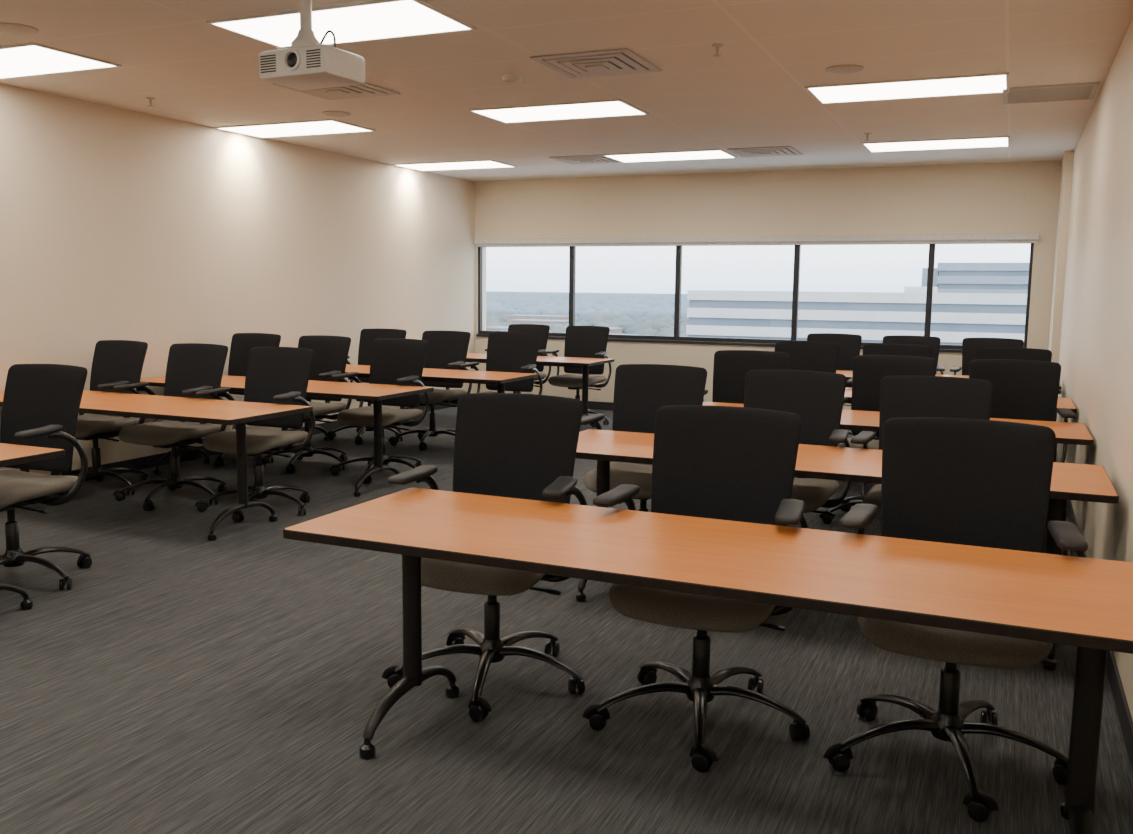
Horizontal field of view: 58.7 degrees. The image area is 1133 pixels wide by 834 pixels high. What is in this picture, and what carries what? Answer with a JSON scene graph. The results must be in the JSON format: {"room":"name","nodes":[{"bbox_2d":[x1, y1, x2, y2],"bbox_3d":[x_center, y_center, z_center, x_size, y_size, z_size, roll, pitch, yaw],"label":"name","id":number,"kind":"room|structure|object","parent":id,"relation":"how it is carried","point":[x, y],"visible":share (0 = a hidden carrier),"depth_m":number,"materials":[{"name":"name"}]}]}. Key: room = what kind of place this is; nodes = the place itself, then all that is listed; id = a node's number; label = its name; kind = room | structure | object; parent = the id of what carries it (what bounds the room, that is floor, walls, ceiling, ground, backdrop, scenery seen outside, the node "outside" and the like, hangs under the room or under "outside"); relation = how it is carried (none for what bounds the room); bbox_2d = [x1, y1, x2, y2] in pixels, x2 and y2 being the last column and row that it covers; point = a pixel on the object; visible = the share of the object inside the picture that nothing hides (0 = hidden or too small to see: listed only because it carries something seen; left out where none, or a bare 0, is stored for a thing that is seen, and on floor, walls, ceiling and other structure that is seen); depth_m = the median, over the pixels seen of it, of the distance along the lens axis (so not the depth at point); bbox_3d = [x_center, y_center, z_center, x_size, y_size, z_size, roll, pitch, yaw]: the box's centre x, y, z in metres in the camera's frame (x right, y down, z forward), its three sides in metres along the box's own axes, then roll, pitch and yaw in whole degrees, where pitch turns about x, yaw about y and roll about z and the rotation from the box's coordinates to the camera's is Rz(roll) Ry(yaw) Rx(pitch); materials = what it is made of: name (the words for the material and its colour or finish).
{"room":"training classroom","nodes":[
{"label":"training classroom","id":0,"kind":"room"},
{"bbox_2d":[0,83,474,474],"bbox_3d":[-4.062,-0.804,6.554,0.150,2.800,14.020,4,8,23],"label":"wall","id":1,"kind":"structure","parent":0,"point":[116,223],"depth_m":8.45,"materials":[{"name":"paint"}]},
{"bbox_2d":[49,398,458,480],"bbox_3d":[-4.003,0.539,6.693,0.012,0.100,14.020,4,8,23],"label":"baseboard","id":2,"kind":"structure","parent":1,"relation":"attached to","point":[146,462],"depth_m":8.24,"materials":[{"name":"rubber"}]},
{"bbox_2d":[0,406,1132,833],"bbox_3d":[-0.922,0.845,5.366,7.045,0.100,14.320,4,8,23],"label":"floor","id":3,"kind":"structure","parent":0,"point":[182,682],"depth_m":3.59,"materials":[{"name":"carpet"}]},
{"bbox_2d":[0,443,64,609],"bbox_3d":[-3.514,0.478,4.719,2.440,0.735,0.740,4,8,23],"label":"table","id":4,"kind":"object","parent":3,"relation":"on","point":[10,454],"visible":1,"depth_m":4.47,"materials":[{"name":"orange wood"}]},
{"bbox_2d":[0,364,91,589],"bbox_3d":[-2.728,0.295,4.937,0.725,1.058,0.724,3,8,20],"label":"office chair","id":5,"kind":"object","parent":3,"relation":"on","point":[41,405],"visible":0.94,"depth_m":5.06,"materials":[{"name":"black fabric"}]},
{"bbox_2d":[60,340,150,495],"bbox_3d":[-3.356,0.002,7.169,0.724,1.058,0.724,4,8,25],"label":"office chair","id":6,"kind":"object","parent":3,"relation":"on","point":[115,362],"visible":0.65,"depth_m":7.27,"materials":[{"name":"black fabric"}]},
{"bbox_2d":[0,390,312,540],"bbox_3d":[-2.800,0.267,6.424,2.365,0.735,0.740,4,8,23],"label":"table","id":7,"kind":"object","parent":3,"relation":"on","point":[212,411],"visible":0.64,"depth_m":6.04,"materials":[{"name":"brown wood"}]},
{"bbox_2d":[113,343,227,510],"bbox_3d":[-2.678,0.047,6.875,0.724,1.058,0.724,4,8,23],"label":"office chair","id":8,"kind":"object","parent":3,"relation":"on","point":[191,368],"visible":0.81,"depth_m":6.93,"materials":[{"name":"black fabric"}]},
{"bbox_2d":[189,333,280,466],"bbox_3d":[-2.772,-0.162,8.498,0.724,1.058,0.724,4,8,23],"label":"office chair","id":9,"kind":"object","parent":3,"relation":"on","point":[241,343],"visible":0.26,"depth_m":8.72,"materials":[{"name":"black fabric"}]},
{"bbox_2d":[195,347,314,522],"bbox_3d":[-2.009,0.092,6.585,0.725,1.058,0.724,4,8,21],"label":"office chair","id":10,"kind":"object","parent":3,"relation":"on","point":[274,375],"visible":0.89,"depth_m":6.67,"materials":[{"name":"black fabric"}]},
{"bbox_2d":[140,375,433,496],"bbox_3d":[-2.218,0.112,7.688,2.365,0.735,0.740,4,8,23],"label":"table","id":11,"kind":"object","parent":3,"relation":"on","point":[377,393],"visible":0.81,"depth_m":7.32,"materials":[{"name":"orange wood"}]},
{"bbox_2d":[261,335,351,473],"bbox_3d":[-2.113,-0.118,8.212,0.724,1.058,0.724,4,8,23],"label":"office chair","id":12,"kind":"object","parent":3,"relation":"on","point":[330,356],"visible":0.66,"depth_m":8.32,"materials":[{"name":"black fabric"}]},
{"bbox_2d":[328,328,406,444],"bbox_3d":[-1.892,-0.307,9.709,0.725,1.058,0.724,4,8,22],"label":"office chair","id":13,"kind":"object","parent":3,"relation":"on","point":[367,336],"visible":0.34,"depth_m":9.93,"materials":[{"name":"black fabric"}]},
{"bbox_2d":[329,338,428,483],"bbox_3d":[-1.433,-0.065,7.862,0.724,1.058,0.724,4,8,25],"label":"office chair","id":14,"kind":"object","parent":3,"relation":"on","point":[394,361],"visible":0.76,"depth_m":7.95,"materials":[{"name":"black fabric"}]},
{"bbox_2d":[288,364,538,445],"bbox_3d":[-1.506,-0.047,8.993,2.440,0.735,0.740,4,8,23],"label":"table","id":15,"kind":"object","parent":3,"relation":"on","point":[429,374],"visible":0.27,"depth_m":8.63,"materials":[{"name":"orange wood"}]},
{"bbox_2d":[388,330,471,450],"bbox_3d":[-1.241,-0.261,9.404,0.724,1.058,0.724,4,8,23],"label":"office chair","id":16,"kind":"object","parent":3,"relation":"on","point":[446,349],"visible":0.7,"depth_m":9.52,"materials":[{"name":"black fabric"}]},
{"bbox_2d":[382,393,586,721],"bbox_3d":[-0.264,0.475,3.747,0.724,1.058,0.724,3,8,19],"label":"office chair","id":17,"kind":"object","parent":3,"relation":"on","point":[511,445],"visible":0.8,"depth_m":3.88,"materials":[{"name":"black fabric"}]},
{"bbox_2d":[459,333,542,394],"bbox_3d":[-0.573,-0.216,9.114,0.725,1.058,0.724,4,8,21],"label":"office chair","id":18,"kind":"object","parent":3,"relation":"on","point":[506,352],"visible":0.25,"depth_m":9.29,"materials":[{"name":"black fabric"}]},
{"bbox_2d":[406,353,613,426],"bbox_3d":[-0.753,-0.288,10.941,2.440,0.735,0.740,4,8,23],"label":"table","id":19,"kind":"object","parent":3,"relation":"on","point":[584,363],"visible":0.3,"depth_m":10.51,"materials":[{"name":"orange wood"}]},
{"bbox_2d":[485,324,550,393],"bbox_3d":[-0.528,-0.503,11.358,0.724,1.058,0.724,4,8,23],"label":"office chair","id":20,"kind":"object","parent":3,"relation":"on","point":[542,330],"visible":0.14,"depth_m":11.46,"materials":[{"name":"black fabric"}]},
{"bbox_2d":[543,326,611,424],"bbox_3d":[0.140,-0.459,11.068,0.724,1.058,0.724,4,8,23],"label":"office chair","id":21,"kind":"object","parent":3,"relation":"on","point":[580,341],"visible":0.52,"depth_m":11.20,"materials":[{"name":"black fabric"}]},
{"bbox_2d":[581,364,706,511],"bbox_3d":[0.428,0.273,5.385,0.725,1.058,0.724,4,8,22],"label":"office chair","id":22,"kind":"object","parent":3,"relation":"on","point":[640,390],"visible":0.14,"depth_m":5.57,"materials":[{"name":"black fabric"}]},
{"bbox_2d":[582,405,809,771],"bbox_3d":[0.478,0.527,3.402,0.725,1.058,0.724,4,8,22],"label":"office chair","id":23,"kind":"object","parent":3,"relation":"on","point":[731,463],"visible":0.69,"depth_m":3.51,"materials":[{"name":"black fabric"}]},
{"bbox_2d":[283,488,1132,833],"bbox_3d":[0.383,0.743,2.993,2.440,0.735,0.740,4,8,23],"label":"table","id":24,"kind":"object","parent":3,"relation":"on","point":[1084,603],"visible":1,"depth_m":2.79,"materials":[{"name":"brown wood"}]},
{"bbox_2d":[703,350,789,403],"bbox_3d":[1.195,0.101,6.796,0.725,1.058,0.724,4,8,21],"label":"office chair","id":25,"kind":"object","parent":3,"relation":"on","point":[730,368],"visible":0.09,"depth_m":7.01,"materials":[{"name":"black fabric"}]},
{"bbox_2d":[744,370,849,515],"bbox_3d":[1.096,0.318,5.094,0.725,1.058,0.724,4,8,24],"label":"office chair","id":26,"kind":"object","parent":3,"relation":"on","point":[817,397],"visible":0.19,"depth_m":5.22,"materials":[{"name":"black fabric"}]},
{"bbox_2d":[775,341,839,477],"bbox_3d":[1.901,-0.067,8.168,0.725,1.058,0.724,4,8,22],"label":"office chair","id":27,"kind":"object","parent":3,"relation":"on","point":[804,355],"visible":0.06,"depth_m":8.35,"materials":[{"name":"black fabric"}]},
{"bbox_2d":[807,333,861,435],"bbox_3d":[2.551,-0.264,9.760,0.725,1.058,0.724,4,8,22],"label":"office chair","id":28,"kind":"object","parent":3,"relation":"on","point":[850,344],"visible":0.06,"depth_m":9.90,"materials":[{"name":"black fabric"}]},
{"bbox_2d":[576,429,1118,669],"bbox_3d":[1.081,0.544,4.607,2.440,0.735,0.740,4,8,23],"label":"table","id":29,"kind":"object","parent":3,"relation":"on","point":[1069,481],"visible":0.38,"depth_m":4.39,"materials":[{"name":"brown wood"}]},
{"bbox_2d":[819,355,936,523],"bbox_3d":[2.046,0.158,6.425,0.724,1.058,0.724,4,8,25],"label":"office chair","id":30,"kind":"object","parent":3,"relation":"on","point":[868,370],"visible":0.16,"depth_m":6.64,"materials":[{"name":"black fabric"}]},
{"bbox_2d":[846,344,931,383],"bbox_3d":[2.560,-0.023,7.882,0.725,1.058,0.724,4,8,21],"label":"office chair","id":31,"kind":"object","parent":3,"relation":"on","point":[868,349],"visible":0.05,"depth_m":8.09,"materials":[{"name":"black fabric"}]},
{"bbox_2d":[703,402,1093,552],"bbox_3d":[1.739,0.367,6.043,2.440,0.735,0.740,4,8,23],"label":"table","id":32,"kind":"object","parent":3,"relation":"on","point":[1065,432],"visible":0.13,"depth_m":5.69,"materials":[{"name":"brown wood"}]},
{"bbox_2d":[874,335,944,439],"bbox_3d":[3.210,-0.220,9.473,0.724,1.058,0.724,4,8,23],"label":"office chair","id":33,"kind":"object","parent":3,"relation":"on","point":[933,342],"visible":0.14,"depth_m":9.64,"materials":[{"name":"black fabric"}]},
{"bbox_2d":[851,375,993,519],"bbox_3d":[1.737,0.360,4.815,0.724,1.058,0.724,4,8,23],"label":"office chair","id":34,"kind":"object","parent":3,"relation":"on","point":[903,395],"visible":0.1,"depth_m":5.01,"materials":[{"name":"black fabric"}]},
{"bbox_2d":[836,370,1060,389],"bbox_3d":[3.033,0.001,9.014,2.440,0.735,0.740,4,8,23],"label":"table","id":35,"kind":"object","parent":3,"relation":"on","point":[848,374],"visible":0.02,"depth_m":9.09,"materials":[{"name":"brown wood"}]},
{"bbox_2d":[823,417,1087,821],"bbox_3d":[1.224,0.571,3.126,0.725,1.058,0.724,4,8,22],"label":"office chair","id":36,"kind":"object","parent":3,"relation":"on","point":[962,481],"visible":0.75,"depth_m":3.24,"materials":[{"name":"black fabric"}]},
{"bbox_2d":[844,387,1076,412],"bbox_3d":[2.355,0.196,7.434,2.440,0.735,0.740,4,8,23],"label":"table","id":37,"kind":"object","parent":3,"relation":"on","point":[1062,402],"visible":0.02,"depth_m":7.01,"materials":[{"name":"brown wood"}]},
{"bbox_2d":[950,338,1023,375],"bbox_3d":[3.869,-0.176,9.187,0.724,1.058,0.724,4,8,23],"label":"office chair","id":38,"kind":"object","parent":3,"relation":"on","point":[970,346],"visible":0.12,"depth_m":9.42,"materials":[{"name":"black fabric"}]},
{"bbox_2d":[977,347,1060,421],"bbox_3d":[3.329,0.028,7.547,0.724,1.058,0.724,4,8,25],"label":"office chair","id":39,"kind":"object","parent":3,"relation":"on","point":[1014,353],"visible":0.06,"depth_m":7.75,"materials":[{"name":"black fabric"}]},
{"bbox_2d":[969,359,1075,462],"bbox_3d":[2.714,0.202,6.135,0.724,1.058,0.724,4,8,23],"label":"office chair","id":40,"kind":"object","parent":3,"relation":"on","point":[1023,389],"visible":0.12,"depth_m":6.30,"materials":[{"name":"black fabric"}]},
{"bbox_2d":[0,0,1132,181],"bbox_3d":[-0.890,-2.031,4.998,7.045,0.100,14.320,4,8,23],"label":"ceiling","id":41,"kind":"structure","parent":0,"point":[754,94],"depth_m":6.24,"materials":[{"name":"paint"}]},
{"bbox_2d":[0,22,38,34],"bbox_3d":[-2.890,-2.033,5.278,0.220,0.012,0.220,4,8,23],"label":"ceiling speaker","id":42,"kind":"object","parent":41,"relation":"attached to","point":[14,28],"visible":1,"depth_m":5.26,"materials":[{"name":"metal"}]},
{"bbox_2d":[0,42,121,79],"bbox_3d":[-3.395,-2.146,6.110,1.220,0.012,0.610,4,8,23],"label":"recessed light","id":43,"kind":"object","parent":41,"relation":"in","point":[25,59],"visible":1,"depth_m":6.05,"materials":[{"name":"white plastic"}]},
{"bbox_2d":[145,97,154,106],"bbox_3d":[-2.987,-2.261,7.230,0.064,0.058,0.064,4,8,23],"label":"sprinkler","id":44,"kind":"object","parent":41,"relation":"attached to","point":[149,98],"visible":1,"depth_m":7.22,"materials":[{"name":"metal"}]},
{"bbox_2d":[214,119,375,137],"bbox_3d":[-2.308,-2.448,8.563,1.220,0.012,0.610,4,8,23],"label":"recessed light","id":45,"kind":"object","parent":41,"relation":"in","point":[323,126],"visible":1,"depth_m":8.53,"materials":[{"name":"white plastic"}]},
{"bbox_2d":[259,0,364,89],"bbox_3d":[-1.117,-1.686,4.397,0.380,0.437,0.292,4,8,26],"label":"ceiling projector","id":46,"kind":"object","parent":41,"relation":"hanging from","point":[308,63],"visible":1,"depth_m":4.34,"materials":[{"name":"white plastic"}]},
{"bbox_2d":[273,82,399,99],"bbox_3d":[-1.542,-2.204,6.795,0.600,0.030,0.600,4,8,23],"label":"ceiling vent","id":47,"kind":"object","parent":41,"relation":"in","point":[365,89],"visible":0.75,"depth_m":6.83,"materials":[{"name":"metal"}]},
{"bbox_2d":[322,111,350,116],"bbox_3d":[-1.779,-2.342,7.786,0.220,0.012,0.220,4,8,23],"label":"ceiling speaker","id":48,"kind":"object","parent":41,"relation":"attached to","point":[327,113],"visible":1,"depth_m":7.74,"materials":[{"name":"metal"}]},
{"bbox_2d":[206,0,475,46],"bbox_3d":[-1.143,-1.995,5.131,1.220,0.012,0.610,4,8,23],"label":"recessed light","id":49,"kind":"object","parent":41,"relation":"in","point":[373,20],"visible":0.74,"depth_m":5.08,"materials":[{"name":"white plastic"}]},
{"bbox_2d":[392,159,516,170],"bbox_3d":[-1.222,-2.750,11.016,1.220,0.012,0.610,4,8,23],"label":"recessed light","id":50,"kind":"object","parent":41,"relation":"in","point":[470,164],"visible":1,"depth_m":10.98,"materials":[{"name":"white plastic"}]},
{"bbox_2d":[501,74,521,83],"bbox_3d":[-0.346,-2.123,6.341,0.130,0.047,0.130,4,8,23],"label":"smoke detector","id":51,"kind":"object","parent":41,"relation":"attached to","point":[506,78],"visible":1,"depth_m":6.30,"materials":[{"name":"white plastic"}]},
{"bbox_2d":[468,99,648,122],"bbox_3d":[-0.057,-2.297,7.584,1.220,0.012,0.610,4,8,23],"label":"recessed light","id":52,"kind":"object","parent":41,"relation":"in","point":[613,107],"visible":1,"depth_m":7.55,"materials":[{"name":"white plastic"}]},
{"bbox_2d":[549,155,621,164],"bbox_3d":[0.213,-2.644,10.388,0.600,0.030,0.600,4,8,23],"label":"ceiling vent","id":53,"kind":"object","parent":41,"relation":"in","point":[583,159],"visible":1,"depth_m":10.31,"materials":[{"name":"metal"}]},
{"bbox_2d":[530,48,661,78],"bbox_3d":[0.183,-2.077,5.958,0.600,0.030,0.600,4,8,23],"label":"ceiling vent","id":54,"kind":"object","parent":41,"relation":"in","point":[616,61],"visible":1,"depth_m":5.89,"materials":[{"name":"metal"}]},
{"bbox_2d":[602,149,737,162],"bbox_3d":[1.030,-2.599,10.037,1.220,0.012,0.610,4,8,23],"label":"recessed light","id":55,"kind":"object","parent":41,"relation":"in","point":[711,153],"visible":1,"depth_m":10.00,"materials":[{"name":"white plastic"}]},
{"bbox_2d":[712,43,722,56],"bbox_3d":[0.821,-1.994,5.477,0.064,0.058,0.064,4,8,23],"label":"sprinkler","id":56,"kind":"object","parent":41,"relation":"attached to","point":[717,45],"visible":1,"depth_m":5.47,"materials":[{"name":"metal"}]},
{"bbox_2d":[727,146,802,157],"bbox_3d":[1.907,-2.531,9.652,0.600,0.030,0.600,4,8,23],"label":"ceiling vent","id":57,"kind":"object","parent":41,"relation":"in","point":[780,150],"visible":1,"depth_m":9.56,"materials":[{"name":"metal"}]},
{"bbox_2d":[826,64,863,73],"bbox_3d":[1.663,-2.077,6.019,0.220,0.012,0.220,4,8,23],"label":"ceiling speaker","id":58,"kind":"object","parent":41,"relation":"attached to","point":[846,68],"visible":1,"depth_m":5.99,"materials":[{"name":"metal"}]},
{"bbox_2d":[805,72,1008,103],"bbox_3d":[2.232,-2.144,6.589,1.220,0.012,0.610,4,8,23],"label":"recessed light","id":59,"kind":"object","parent":41,"relation":"in","point":[990,83],"visible":1,"depth_m":6.55,"materials":[{"name":"white plastic"}]},
{"bbox_2d":[861,136,1009,152],"bbox_3d":[3.318,-2.446,9.043,1.220,0.012,0.610,4,8,23],"label":"recessed light","id":60,"kind":"object","parent":41,"relation":"in","point":[995,141],"visible":1,"depth_m":9.00,"materials":[{"name":"white plastic"}]},
{"bbox_2d":[1003,82,1099,103],"bbox_3d":[3.201,-2.145,6.683,0.560,0.012,0.560,4,8,23],"label":"ceiling vent","id":61,"kind":"object","parent":41,"relation":"in","point":[1075,91],"visible":1,"depth_m":6.65,"materials":[{"name":"metal"}]},
{"bbox_2d":[475,160,1061,409],"bbox_3d":[1.965,-1.392,11.665,7.045,2.800,0.250,4,8,23],"label":"wall","id":62,"kind":"structure","parent":0,"point":[1004,197],"depth_m":11.30,"materials":[{"name":"paint"}]},
{"bbox_2d":[478,246,571,336],"bbox_3d":[-0.525,-1.604,12.670,1.300,1.150,0.060,4,8,23],"label":"window","id":63,"kind":"structure","parent":62,"relation":"in","point":[480,331],"depth_m":12.85,"materials":[{"name":"metal"}]},
{"bbox_2d":[581,401,612,410],"bbox_3d":[1.862,-0.040,11.733,6.643,0.100,0.012,4,8,23],"label":"baseboard","id":64,"kind":"structure","parent":62,"relation":"attached to","point":[594,405],"depth_m":12.35,"materials":[{"name":"rubber"}]},
{"bbox_2d":[571,243,677,339],"bbox_3d":[0.692,-1.522,12.141,1.360,1.150,0.060,4,8,23],"label":"window","id":65,"kind":"structure","parent":62,"relation":"in","point":[573,266],"depth_m":12.17,"materials":[{"name":"metal"}]},
{"bbox_2d":[476,334,961,352],"bbox_3d":[1.812,-0.859,11.702,6.440,0.030,0.125,4,8,23],"label":"trim","id":66,"kind":"structure","parent":62,"relation":"attached to","point":[478,335],"depth_m":11.78,"materials":[{"name":"metal"}]},
{"bbox_2d":[676,242,796,343],"bbox_3d":[1.946,-1.438,11.596,1.380,1.150,0.060,4,8,23],"label":"window","id":67,"kind":"structure","parent":62,"relation":"in","point":[678,337],"depth_m":11.69,"materials":[{"name":"metal"}]},
{"bbox_2d":[474,233,1038,246],"bbox_3d":[1.813,-2.007,11.476,6.480,0.095,0.073,4,8,23],"label":"roller blind","id":68,"kind":"object","parent":62,"relation":"attached to","point":[1022,237],"visible":1,"depth_m":11.24,"materials":[{"name":"fabric"}]},
{"bbox_2d":[793,241,931,345],"bbox_3d":[3.228,-1.353,11.039,1.420,1.150,0.060,4,8,23],"label":"window","id":69,"kind":"structure","parent":62,"relation":"in","point":[930,245],"depth_m":11.07,"materials":[{"name":"metal"}]},
{"bbox_2d":[927,240,1033,349],"bbox_3d":[4.327,-1.279,10.561,0.980,1.150,0.060,4,8,23],"label":"window","id":70,"kind":"structure","parent":62,"relation":"in","point":[942,346],"depth_m":10.57,"materials":[{"name":"metal"}]},
{"bbox_2d":[1056,16,1132,719],"bbox_3d":[2.250,-0.382,3.810,0.150,2.800,14.020,4,8,23],"label":"wall","id":71,"kind":"structure","parent":0,"point":[1096,353],"depth_m":5.25,"materials":[{"name":"paint"}]},
{"bbox_2d":[1048,151,1073,362],"bbox_3d":[4.819,-1.132,9.888,0.075,2.800,0.740,4,8,23],"label":"trim","id":72,"kind":"structure","parent":71,"relation":"attached to","point":[1068,158],"depth_m":9.53,"materials":[{"name":"paint"}]},
{"bbox_2d":[1057,453,1132,773],"bbox_3d":[2.012,0.993,3.678,0.012,0.100,13.280,4,8,23],"label":"baseboard","id":73,"kind":"structure","parent":71,"relation":"attached to","point":[1124,715],"depth_m":3.58,"materials":[{"name":"rubber"}]},
{"label":"outside","id":74,"kind":"structure","parent":0,"visible":0},
{"bbox_2d":[486,291,686,333],"bbox_3d":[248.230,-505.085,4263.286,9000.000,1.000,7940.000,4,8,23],"label":"ground","id":75,"kind":"structure","parent":74,"point":[489,292],"depth_m":6668.40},
{"bbox_2d":[486,326,507,330],"bbox_3d":[-40.875,-60.224,726.078,31.000,9.000,21.000,4,8,23],"label":"building","id":76,"kind":"structure","parent":75,"relation":"on","point":[494,328],"depth_m":719.86,"materials":[{"name":"grey concrete"}]},
{"bbox_2d":[506,315,568,323],"bbox_3d":[-26.774,-96.214,1004.309,61.000,10.000,26.000,4,8,23],"label":"building","id":77,"kind":"structure","parent":75,"relation":"on","point":[509,317],"depth_m":995.53,"materials":[{"name":"grey concrete"}]},
{"bbox_2d":[510,319,568,324],"bbox_3d":[-22.258,-81.188,891.348,51.000,9.000,21.000,4,8,23],"label":"building","id":78,"kind":"structure","parent":75,"relation":"on","point":[517,321],"depth_m":883.29,"materials":[{"name":"grey concrete"}]},
{"bbox_2d":[486,293,688,318],"bbox_3d":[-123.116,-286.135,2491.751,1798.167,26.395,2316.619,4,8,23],"label":"trees","id":79,"kind":"object","parent":75,"relation":"on","point":[656,307],"visible":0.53,"depth_m":1515.05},
{"bbox_2d":[486,310,688,336],"bbox_3d":[-19.142,-77.037,878.122,537.724,16.786,572.342,4,8,23],"label":"trees","id":80,"kind":"object","parent":75,"relation":"on","point":[662,326],"visible":0.2,"depth_m":874.49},
{"bbox_2d":[562,327,622,333],"bbox_3d":[19.880,-63.991,764.742,41.000,8.000,21.000,4,8,23],"label":"building","id":81,"kind":"structure","parent":75,"relation":"on","point":[613,330],"depth_m":755.15,"materials":[{"name":"grey concrete"}]},
{"bbox_2d":[686,286,1026,344],"bbox_3d":[70.234,-10.708,232.820,76.000,38.600,42.000,4,8,23],"label":"office building","id":82,"kind":"structure","parent":75,"relation":"on","point":[955,317],"depth_m":212.48,"materials":[{"name":"concrete"}]},
{"bbox_2d":[904,286,937,292],"bbox_3d":[76.084,-27.302,216.079,6.000,1.300,10.000,4,8,23],"label":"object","id":83,"kind":"structure","parent":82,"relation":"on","point":[907,289],"depth_m":211.91,"materials":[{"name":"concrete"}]},
{"bbox_2d":[921,263,1028,293],"bbox_3d":[132.476,-21.330,293.643,53.750,45.600,45.000,4,8,23],"label":"office building","id":84,"kind":"structure","parent":75,"relation":"on","point":[991,278],"depth_m":275.44,"materials":[{"name":"grey concrete"}]},
{"bbox_2d":[921,268,938,286],"bbox_3d":[107.599,-21.537,298.583,4.250,44.200,26.000,4,8,23],"label":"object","id":85,"kind":"structure","parent":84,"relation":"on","point":[924,270],"depth_m":284.60,"materials":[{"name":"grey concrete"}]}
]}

